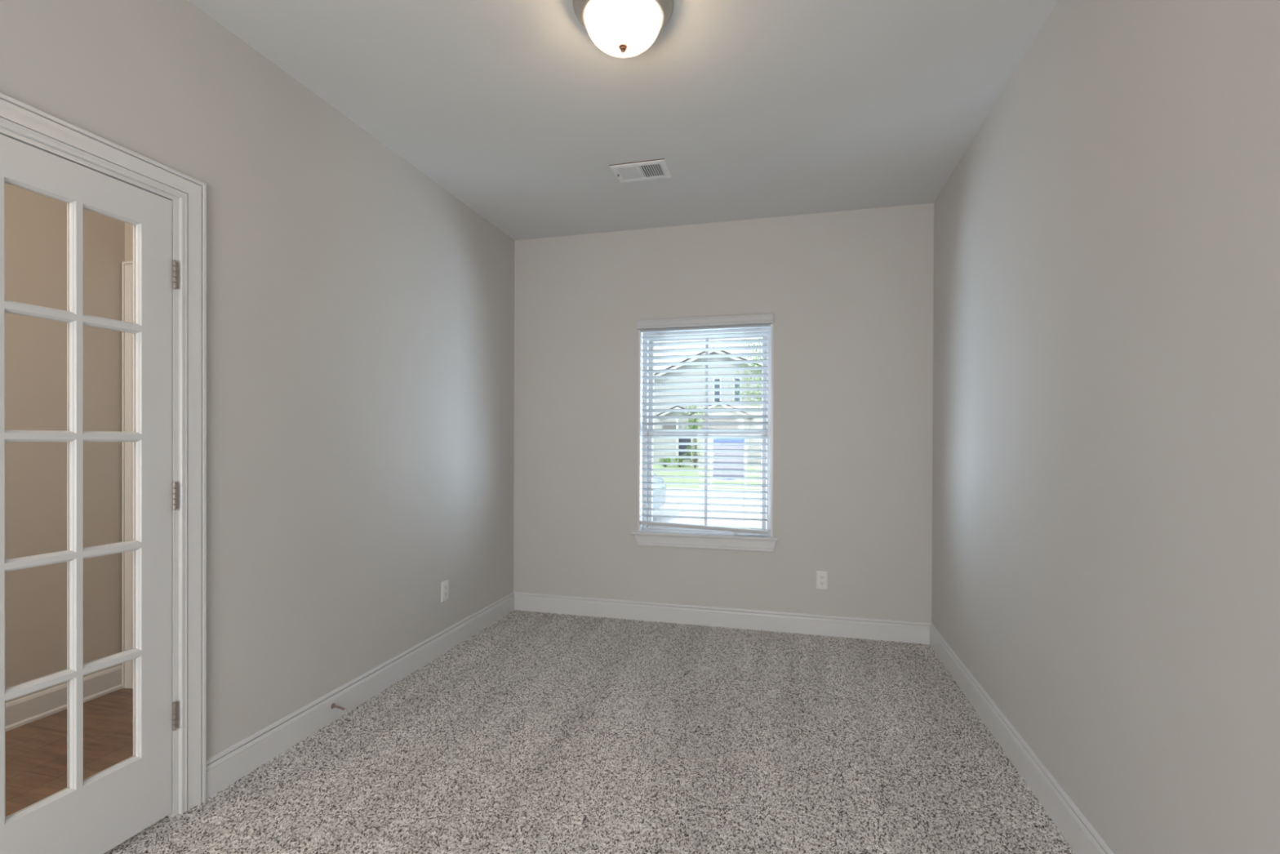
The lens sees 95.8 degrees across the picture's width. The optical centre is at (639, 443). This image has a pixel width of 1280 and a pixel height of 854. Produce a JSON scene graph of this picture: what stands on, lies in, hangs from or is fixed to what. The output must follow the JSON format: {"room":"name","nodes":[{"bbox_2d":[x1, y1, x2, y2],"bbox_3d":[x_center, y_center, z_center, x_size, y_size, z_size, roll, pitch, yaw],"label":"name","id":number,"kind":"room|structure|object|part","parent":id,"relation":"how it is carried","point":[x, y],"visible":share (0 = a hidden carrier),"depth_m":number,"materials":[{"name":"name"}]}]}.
{"room":"empty home office","nodes":[
{"label":"empty home office","id":0,"kind":"room"},
{"bbox_2d":[4,182,124,702],"bbox_3d":[-3.060,-0.133,1.381,0.100,2.740,3.425,0,0,14],"label":"wall","id":1,"kind":"structure","parent":0,"point":[36,623],"depth_m":2.64,"materials":[{"name":"paint"}]},
{"bbox_2d":[4,664,122,731],"bbox_3d":[-3.006,1.179,1.381,0.018,0.116,3.204,0,0,14],"label":"baseboard","id":2,"kind":"structure","parent":1,"relation":"attached to","point":[20,712],"depth_m":2.65,"materials":[{"name":"paint"}]},
{"bbox_2d":[4,687,133,816],"bbox_3d":[-2.500,1.305,1.242,1.267,0.130,3.425,0,0,14],"label":"floor","id":3,"kind":"structure","parent":0,"point":[37,750],"depth_m":2.35,"materials":[{"name":"brown wood"}]},
{"bbox_2d":[124,222,133,261],"bbox_3d":[-2.034,-0.135,2.834,1.167,2.740,0.100,0,0,14],"label":"wall","id":4,"kind":"structure","parent":0,"point":[128,228],"depth_m":2.92,"materials":[{"name":"paint"}]},
{"bbox_2d":[121,260,133,688],"bbox_3d":[-2.146,0.161,2.802,0.954,2.147,0.020,0,0,14],"label":"door frame","id":5,"kind":"structure","parent":4,"relation":"attached to","point":[126,266],"depth_m":2.91,"materials":[{"name":"paint"}]},
{"bbox_2d":[0,0,514,813],"bbox_3d":[-1.586,-0.055,2.003,0.115,2.890,5.120,0,0,14],"label":"wall","id":6,"kind":"structure","parent":0,"point":[360,313],"depth_m":2.46,"materials":[{"name":"paint"}]},
{"bbox_2d":[0,133,177,853],"bbox_3d":[-1.646,0.214,1.594,0.050,2.030,0.706,0,0,14],"label":"door","id":7,"kind":"structure","parent":6,"relation":"in","point":[95,814],"depth_m":1.74,"materials":[{"name":"paint"}]},
{"bbox_2d":[0,92,206,817],"bbox_3d":[-1.683,0.177,1.590,0.136,2.154,0.902,0,0,14],"label":"door frame","id":8,"kind":"structure","parent":6,"relation":"attached to","point":[17,117],"depth_m":1.94,"materials":[{"name":"paint"}]},
{"bbox_2d":[206,591,514,799],"bbox_3d":[-1.228,1.178,3.162,0.014,0.141,2.364,0,0,14],"label":"baseboard","id":9,"kind":"structure","parent":6,"relation":"attached to","point":[225,767],"depth_m":2.59,"materials":[{"name":"paint"}]},
{"bbox_2d":[330,702,347,711],"bbox_3d":[-1.334,1.174,2.570,0.075,0.029,0.023,0,0,14],"label":"door stop","id":10,"kind":"object","parent":9,"relation":"attached to","point":[333,705],"visible":1,"depth_m":2.57,"materials":[{"name":"metal"}]},
{"bbox_2d":[440,579,448,602],"bbox_3d":[-1.159,0.877,3.441,0.009,0.117,0.071,0,0,14],"label":"wall outlet","id":11,"kind":"object","parent":6,"relation":"attached to","point":[444,584],"visible":1,"depth_m":3.43,"materials":[{"name":"plastic"}]},
{"bbox_2d":[103,609,1075,853],"bbox_3d":[-0.206,1.250,1.566,2.908,0.006,4.950,0,0,14],"label":"floor","id":12,"kind":"structure","parent":0,"point":[536,732],"depth_m":2.27,"materials":[{"name":"carpet"}]},
{"bbox_2d":[187,0,1057,240],"bbox_3d":[-0.158,-1.553,1.571,3.083,0.120,5.240,0,0,14],"label":"ceiling","id":13,"kind":"structure","parent":0,"point":[753,108],"depth_m":2.46,"materials":[{"name":"paint"}]},
{"bbox_2d":[573,0,673,53],"bbox_3d":[-0.058,-1.414,1.974,0.342,0.160,0.342,0,0,1],"label":"ceiling light","id":14,"kind":"object","parent":13,"relation":"attached to","point":[622,24],"visible":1,"depth_m":1.98,"materials":[{"name":"white glass"}]},
{"bbox_3d":[-0.106,-1.400,1.986,0.042,0.048,0.042,0,0,14],"label":"bulb","id":15,"kind":"part","parent":14,"relation":"part of","materials":[{"name":"white glass"}]},
{"bbox_3d":[-0.009,-1.400,1.961,0.042,0.048,0.042,0,0,14],"label":"bulb","id":16,"kind":"part","parent":14,"relation":"part of","materials":[{"name":"white glass"}]},
{"bbox_2d":[608,158,672,182],"bbox_3d":[0.008,-1.491,3.180,0.304,0.016,0.212,0,0,14],"label":"ceiling vent","id":17,"kind":"object","parent":13,"relation":"in","point":[655,169],"visible":1,"depth_m":3.17,"materials":[{"name":"metal"}]},
{"bbox_2d":[513,203,933,622],"bbox_3d":[0.463,-0.055,4.033,2.848,2.890,0.170,0,0,14],"label":"wall","id":18,"kind":"structure","parent":0,"point":[849,294],"depth_m":3.83,"materials":[{"name":"paint"}]},
{"bbox_2d":[631,528,777,551],"bbox_3d":[0.435,0.669,3.987,1.000,0.098,0.133,0,0,14],"label":"window sill","id":19,"kind":"structure","parent":18,"relation":"attached to","point":[681,539],"depth_m":3.94,"materials":[{"name":"paint"}]},
{"bbox_2d":[637,323,773,537],"bbox_3d":[0.457,-0.086,4.035,0.925,1.447,0.170,0,0,14],"label":"window","id":20,"kind":"structure","parent":18,"relation":"in","point":[765,525],"depth_m":4.06,"materials":[{"name":"paint"}]},
{"bbox_2d":[636,313,773,535],"bbox_3d":[0.438,-0.120,3.970,0.930,1.480,0.086,0,0,14],"label":"window blind","id":21,"kind":"object","parent":20,"relation":"attached to","point":[760,320],"visible":1,"depth_m":3.97,"materials":[{"name":"white plastic"}]},
{"bbox_3d":[0.157,-0.104,4.058,0.011,1.335,0.054,0,0,14],"label":"ladder cord","id":22,"kind":"part","parent":21,"relation":"part of","materials":[{"name":"white fabric"}]},
{"bbox_3d":[0.431,-0.098,3.988,0.011,1.346,0.054,0,0,14],"label":"ladder cord","id":23,"kind":"part","parent":21,"relation":"part of","materials":[{"name":"white fabric"}]},
{"bbox_3d":[0.434,0.577,3.989,0.872,0.054,0.055,0,0,14],"label":"rail","id":24,"kind":"part","parent":21,"relation":"part of","materials":[{"name":"white plastic"}]},
{"bbox_3d":[0.711,-0.091,3.916,0.011,1.356,0.054,0,0,14],"label":"ladder cord","id":25,"kind":"part","parent":21,"relation":"part of","materials":[{"name":"white fabric"}]},
{"bbox_3d":[0.462,0.259,4.061,0.829,0.709,0.022,0,0,14],"label":"sash","id":26,"kind":"part","parent":20,"relation":"part of","materials":[{"name":"glass"}]},
{"bbox_3d":[0.471,-0.399,4.086,0.829,0.726,0.022,0,0,14],"label":"sash","id":27,"kind":"part","parent":20,"relation":"part of","materials":[{"name":"plastic"}]},
{"bbox_2d":[514,591,930,644],"bbox_3d":[0.435,1.181,3.949,2.848,0.141,0.014,0,0,14],"label":"baseboard","id":28,"kind":"structure","parent":18,"relation":"attached to","point":[904,631],"depth_m":3.90,"materials":[{"name":"paint"}]},
{"bbox_2d":[816,570,827,589],"bbox_3d":[1.184,0.889,3.759,0.071,0.117,0.009,0,0,14],"label":"wall outlet","id":29,"kind":"object","parent":18,"relation":"attached to","point":[821,576],"visible":1,"depth_m":3.76,"materials":[{"name":"plastic"}]},
{"bbox_2d":[931,0,1279,853],"bbox_3d":[1.272,-0.041,1.210,0.120,2.890,5.240,0,0,14],"label":"wall","id":30,"kind":"structure","parent":0,"point":[1106,442],"depth_m":1.54,"materials":[{"name":"paint"}]},
{"bbox_2d":[929,622,1114,853],"bbox_3d":[1.196,1.196,1.207,0.014,0.141,4.950,0,0,14],"label":"baseboard","id":31,"kind":"structure","parent":30,"relation":"attached to","point":[1082,837],"depth_m":2.13,"materials":[{"name":"paint"}]},
{"label":"outside","id":32,"kind":"structure","parent":0,"visible":0},
{"bbox_2d":[720,525,760,528],"bbox_3d":[0.220,1.889,8.865,120.000,0.300,7.000,0,0,14],"label":"lawn","id":33,"kind":"structure","parent":32,"point":[720,526],"depth_m":11.98,"materials":[{"name":"green plant"}]},
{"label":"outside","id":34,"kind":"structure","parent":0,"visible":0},
{"bbox_2d":[653,464,761,484],"bbox_3d":[10.184,1.746,47.810,120.000,0.300,50.200,0,0,14],"label":"lawn","id":35,"kind":"structure","parent":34,"point":[655,466],"depth_m":29.54,"materials":[{"name":"green plant"}]},
{"bbox_2d":[657,457,672,466],"bbox_3d":[1.737,1.244,39.100,1.099,0.845,1.205,0,0,14],"label":"shrub","id":36,"kind":"object","parent":35,"relation":"on","point":[664,460],"visible":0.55,"depth_m":39.06,"materials":[{"name":"green plant"}]},
{"bbox_2d":[672,454,687,466],"bbox_3d":[2.646,1.173,38.850,0.959,0.998,1.117,0,0,14],"label":"shrub","id":37,"kind":"object","parent":35,"relation":"on","point":[674,459],"visible":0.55,"depth_m":38.84,"materials":[{"name":"green plant"}]},
{"bbox_2d":[681,404,705,468],"bbox_3d":[3.425,-0.477,37.583,1.903,4.383,1.719,0,0,14],"label":"tree","id":38,"kind":"object","parent":35,"relation":"on","point":[697,412],"visible":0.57,"depth_m":37.40,"materials":[{"name":"green plant"}]},
{"bbox_2d":[682,438,704,467],"bbox_3d":[3.642,0.603,38.435,1.658,2.142,1.583,0,0,14],"label":"shrub","id":39,"kind":"object","parent":35,"relation":"on","point":[692,452],"visible":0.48,"depth_m":38.38,"materials":[{"name":"green plant"}]},
{"bbox_2d":[653,346,761,466],"bbox_3d":[6.326,-2.833,46.605,11.076,8.840,15.320,0,0,14],"label":"house","id":40,"kind":"structure","parent":35,"relation":"on","point":[722,372],"depth_m":43.30,"materials":[{"name":"white"}]},
{"bbox_3d":[2.636,-0.065,40.787,0.240,3.322,0.240,0,0,14],"label":"post","id":41,"kind":"part","parent":40,"relation":"part of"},
{"bbox_3d":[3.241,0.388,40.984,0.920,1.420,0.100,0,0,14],"label":"door","id":42,"kind":"part","parent":40,"relation":"part of","materials":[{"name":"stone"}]},
{"bbox_3d":[3.663,-0.060,40.524,0.240,3.322,0.240,0,0,14],"label":"post","id":43,"kind":"part","parent":40,"relation":"part of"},
{"bbox_3d":[5.852,-4.029,43.842,0.420,1.730,0.022,0,0,14],"label":"pane","id":44,"kind":"part","parent":40,"relation":"part of","materials":[{"name":"glass"}]},
{"bbox_3d":[7.310,-4.022,43.469,0.410,1.730,0.022,0,0,14],"label":"pane","id":45,"kind":"part","parent":40,"relation":"part of","materials":[{"name":"glass"}]},
{"bbox_2d":[715,337,762,428],"bbox_3d":[5.892,-2.218,27.263,5.264,7.969,4.262,0,0,14],"label":"tree","id":46,"kind":"object","parent":35,"relation":"on","point":[756,357],"visible":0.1,"depth_m":27.23,"materials":[{"name":"green plant"}]},
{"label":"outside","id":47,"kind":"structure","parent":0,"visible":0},
{"bbox_2d":[653,487,761,527],"bbox_3d":[2.240,1.844,16.761,120.000,0.300,9.300,0,0,14],"label":"street","id":48,"kind":"structure","parent":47,"point":[726,522],"depth_m":15.00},
{"bbox_2d":[653,471,666,511],"bbox_3d":[-1.674,0.959,13.166,4.350,1.470,1.860,0,0,14],"label":"parked car","id":49,"kind":"object","parent":48,"relation":"on","point":[655,479],"visible":0.05,"depth_m":12.65,"materials":[{"name":"silver metal"}]},
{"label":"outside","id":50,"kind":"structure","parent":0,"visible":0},
{"bbox_2d":[666,484,766,489],"bbox_3d":[3.541,1.808,21.847,120.000,0.300,1.200,0,0,14],"label":"verge","id":51,"kind":"structure","parent":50,"point":[667,485],"depth_m":21.89,"materials":[{"name":"green plant"}]},
{"bbox_2d":[710,438,746,488],"bbox_3d":[3.315,0.798,21.710,1.350,1.960,0.070,0,0,14],"label":"sign","id":52,"kind":"object","parent":51,"relation":"on","point":[715,440],"visible":0.51,"depth_m":21.68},
{"bbox_3d":[2.714,0.870,21.864,0.110,1.810,0.070,0,0,14],"label":"post","id":53,"kind":"part","parent":52,"relation":"part of","materials":[{"name":"white"}]},
{"bbox_3d":[3.332,0.718,21.706,1.165,1.320,0.030,0,0,14],"label":"panel","id":54,"kind":"part","parent":52,"relation":"part of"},
{"bbox_3d":[3.932,0.876,21.553,0.075,1.810,0.070,0,0,14],"label":"post","id":55,"kind":"part","parent":52,"relation":"part of","materials":[{"name":"white"}]}
]}

